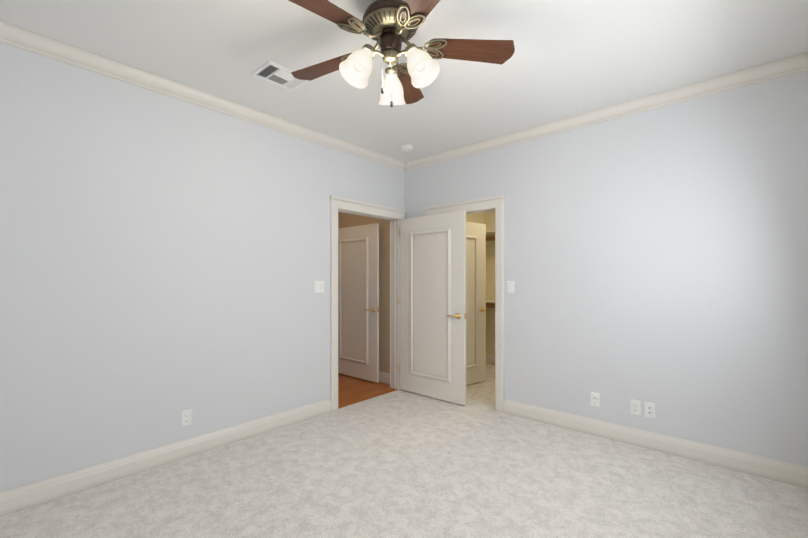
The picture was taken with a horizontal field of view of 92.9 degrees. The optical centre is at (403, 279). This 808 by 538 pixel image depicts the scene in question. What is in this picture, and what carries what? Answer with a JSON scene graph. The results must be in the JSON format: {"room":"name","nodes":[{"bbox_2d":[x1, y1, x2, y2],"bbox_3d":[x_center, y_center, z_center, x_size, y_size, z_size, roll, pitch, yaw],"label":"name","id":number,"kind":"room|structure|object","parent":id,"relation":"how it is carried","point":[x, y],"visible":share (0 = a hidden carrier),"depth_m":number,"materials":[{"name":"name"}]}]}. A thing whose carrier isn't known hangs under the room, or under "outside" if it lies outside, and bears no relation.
{"room":"empty bedroom","nodes":[
{"label":"empty bedroom","id":0,"kind":"room"},
{"bbox_2d":[0,42,404,491],"bbox_3d":[-0.829,-0.050,3.846,0.120,2.740,6.440,0,0,42],"label":"wall","id":1,"kind":"structure","parent":0,"point":[164,261],"depth_m":2.67,"materials":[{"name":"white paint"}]},
{"bbox_2d":[0,398,330,516],"bbox_3d":[-1.776,1.254,2.677,0.017,0.131,3.137,0,0,42],"label":"baseboard","id":2,"kind":"structure","parent":1,"relation":"attached to","point":[20,498],"depth_m":2.64,"materials":[{"name":"paint"}]},
{"bbox_2d":[182,409,191,426],"bbox_3d":[-1.618,1.029,2.860,0.009,0.115,0.070,0,0,42],"label":"electrical outlet","id":3,"kind":"object","parent":1,"relation":"attached to","point":[186,417],"visible":1,"depth_m":2.86,"materials":[{"name":"white plastic"}]},
{"bbox_2d":[0,20,403,170],"bbox_3d":[-1.391,-1.375,3.076,0.064,0.091,4.300,0,0,42],"label":"crown molding","id":4,"kind":"structure","parent":1,"relation":"attached to","point":[24,39],"depth_m":2.73,"materials":[{"name":"paint"}]},
{"bbox_2d":[314,281,323,292],"bbox_3d":[-0.826,0.070,3.749,0.014,0.115,0.116,0,0,42],"label":"light switch","id":5,"kind":"object","parent":1,"relation":"attached to","point":[318,286],"visible":1,"depth_m":3.75,"materials":[{"name":"white plastic"}]},
{"bbox_2d":[330,195,405,411],"bbox_3d":[-0.419,0.239,4.304,0.180,2.162,1.116,0,0,42],"label":"door frame","id":6,"kind":"structure","parent":1,"relation":"attached to","point":[393,216],"depth_m":4.23,"materials":[{"name":"paint"}]},
{"bbox_2d":[338,373,396,408],"bbox_3d":[-1.522,1.371,4.059,1.440,0.099,3.240,0,0,42],"label":"floor","id":7,"kind":"structure","parent":0,"point":[352,390],"depth_m":4.63,"materials":[{"name":"brown wood"}]},
{"bbox_2d":[0,363,807,537],"bbox_3d":[0.588,1.369,2.587,3.670,0.100,6.440,0,0,42],"label":"floor carpet","id":8,"kind":"object","parent":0,"point":[400,464],"visible":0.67,"depth_m":2.42,"materials":[{"name":"beige carpet"}]},
{"bbox_2d":[0,0,807,161],"bbox_3d":[0.049,-1.471,3.067,5.110,0.100,6.440,0,0,42],"label":"ceiling","id":9,"kind":"structure","parent":0,"point":[568,58],"depth_m":2.38,"materials":[{"name":"white paint"}]},
{"bbox_2d":[251,60,308,90],"bbox_3d":[-0.859,-1.416,2.684,0.240,0.010,0.320,0,0,42],"label":"ceiling vent","id":10,"kind":"object","parent":9,"relation":"in","point":[275,73],"visible":0.85,"depth_m":2.67,"materials":[{"name":"white metal"}]},
{"bbox_2d":[288,0,514,106],"bbox_3d":[-0.107,-1.140,1.940,1.242,0.564,1.224,0,0,42],"label":"ceiling fan","id":11,"kind":"object","parent":9,"relation":"hanging from","point":[390,27],"visible":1,"depth_m":1.92,"materials":[{"name":"brown wood"}]},
{"bbox_2d":[401,145,412,151],"bbox_3d":[0.031,-1.399,4.100,0.132,0.041,0.132,0,0,42],"label":"smoke detector","id":12,"kind":"object","parent":9,"relation":"attached to","point":[406,148],"visible":1,"depth_m":4.06,"materials":[{"name":"white plastic"}]},
{"bbox_2d":[466,211,494,355],"bbox_3d":[1.036,-0.050,3.958,2.520,2.740,0.004,0,0,42],"label":"wall","id":13,"kind":"structure","parent":0,"point":[487,219],"depth_m":4.06,"materials":[{"name":"beige paint"}]},
{"bbox_2d":[486,230,494,307],"bbox_3d":[2.067,-0.148,5.207,2.396,1.158,0.320,0,0,42],"label":"closet shelf","id":14,"kind":"object","parent":13,"relation":"attached to","point":[490,235],"depth_m":5.87,"materials":[{"name":"paint"}]},
{"bbox_2d":[486,355,494,364],"bbox_3d":[2.168,1.256,5.319,2.396,0.131,0.017,0,0,42],"label":"baseboard","id":15,"kind":"structure","parent":13,"relation":"attached to","point":[490,359],"depth_m":6.01,"materials":[{"name":"paint"}]},
{"bbox_2d":[338,70,807,466],"bbox_3d":[0.942,-0.050,3.958,4.960,2.740,0.120,0,0,42],"label":"wall","id":16,"kind":"structure","parent":0,"point":[658,257],"depth_m":2.95,"materials":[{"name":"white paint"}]},
{"bbox_2d":[338,223,378,382],"bbox_3d":[-0.673,0.294,5.195,0.932,2.030,0.149,0,0,42],"label":"hall door","id":17,"kind":"structure","parent":16,"relation":"in","point":[358,301],"depth_m":5.10,"materials":[{"name":"paint"}]},
{"bbox_2d":[379,371,389,383],"bbox_3d":[-0.526,1.256,5.161,1.166,0.131,0.030,0,0,42],"label":"baseboard","id":18,"kind":"structure","parent":16,"relation":"attached to","point":[384,377],"depth_m":4.88,"materials":[{"name":"paint"}]},
{"bbox_2d":[399,211,465,405],"bbox_3d":[0.298,0.293,4.306,0.922,2.030,0.149,0,0,42],"label":"bedroom door","id":19,"kind":"structure","parent":16,"relation":"in","point":[432,303],"depth_m":4.25,"materials":[{"name":"paint"}]},
{"bbox_2d":[424,195,504,412],"bbox_3d":[0.668,0.239,4.199,1.006,2.162,0.180,0,0,42],"label":"door frame","id":20,"kind":"structure","parent":16,"relation":"attached to","point":[488,204],"depth_m":3.85,"materials":[{"name":"paint"}]},
{"bbox_2d":[466,222,485,385],"bbox_3d":[0.746,0.294,4.738,0.229,2.030,0.806,0,0,42],"label":"closet door","id":21,"kind":"structure","parent":16,"relation":"in","point":[475,302],"depth_m":4.85,"materials":[{"name":"paint"}]},
{"bbox_2d":[508,281,513,292],"bbox_3d":[1.049,0.070,3.774,0.070,0.115,0.014,0,0,42],"label":"light switch","id":22,"kind":"object","parent":16,"relation":"attached to","point":[510,286],"visible":1,"depth_m":3.77,"materials":[{"name":"white plastic"}]},
{"bbox_2d":[591,392,599,406],"bbox_3d":[1.625,1.020,3.265,0.070,0.115,0.009,0,0,42],"label":"electrical outlet","id":23,"kind":"object","parent":16,"relation":"attached to","point":[595,399],"visible":1,"depth_m":3.26,"materials":[{"name":"white plastic"}]},
{"bbox_2d":[404,53,807,170],"bbox_3d":[1.292,-1.375,3.525,3.300,0.091,0.064,0,0,42],"label":"crown molding","id":24,"kind":"structure","parent":16,"relation":"attached to","point":[793,64],"depth_m":3.04,"materials":[{"name":"paint"}]},
{"bbox_2d":[631,399,640,415],"bbox_3d":[1.849,1.019,3.066,0.070,0.115,0.009,0,0,42],"label":"electrical outlet","id":25,"kind":"object","parent":16,"relation":"attached to","point":[635,407],"visible":1,"depth_m":3.06,"materials":[{"name":"white plastic"}]},
{"bbox_2d":[644,402,654,417],"bbox_3d":[1.919,1.019,3.000,0.070,0.115,0.014,0,0,42],"label":"outlet","id":26,"kind":"object","parent":16,"relation":"attached to","point":[649,409],"visible":1,"depth_m":3.00,"materials":[{"name":"white plastic"}]},
{"bbox_2d":[503,399,807,488],"bbox_3d":[1.790,1.254,3.113,2.132,0.131,0.017,0,0,42],"label":"baseboard","id":27,"kind":"structure","parent":16,"relation":"attached to","point":[785,472],"depth_m":2.89,"materials":[{"name":"paint"}]},
{"bbox_2d":[804,52,807,67],"bbox_3d":[1.156,-1.377,0.814,0.064,0.091,4.300,0,0,42],"label":"crown molding","id":28,"kind":"structure","parent":16,"relation":"attached to","point":[805,54],"depth_m":2.41,"materials":[{"name":"paint"}]}
]}

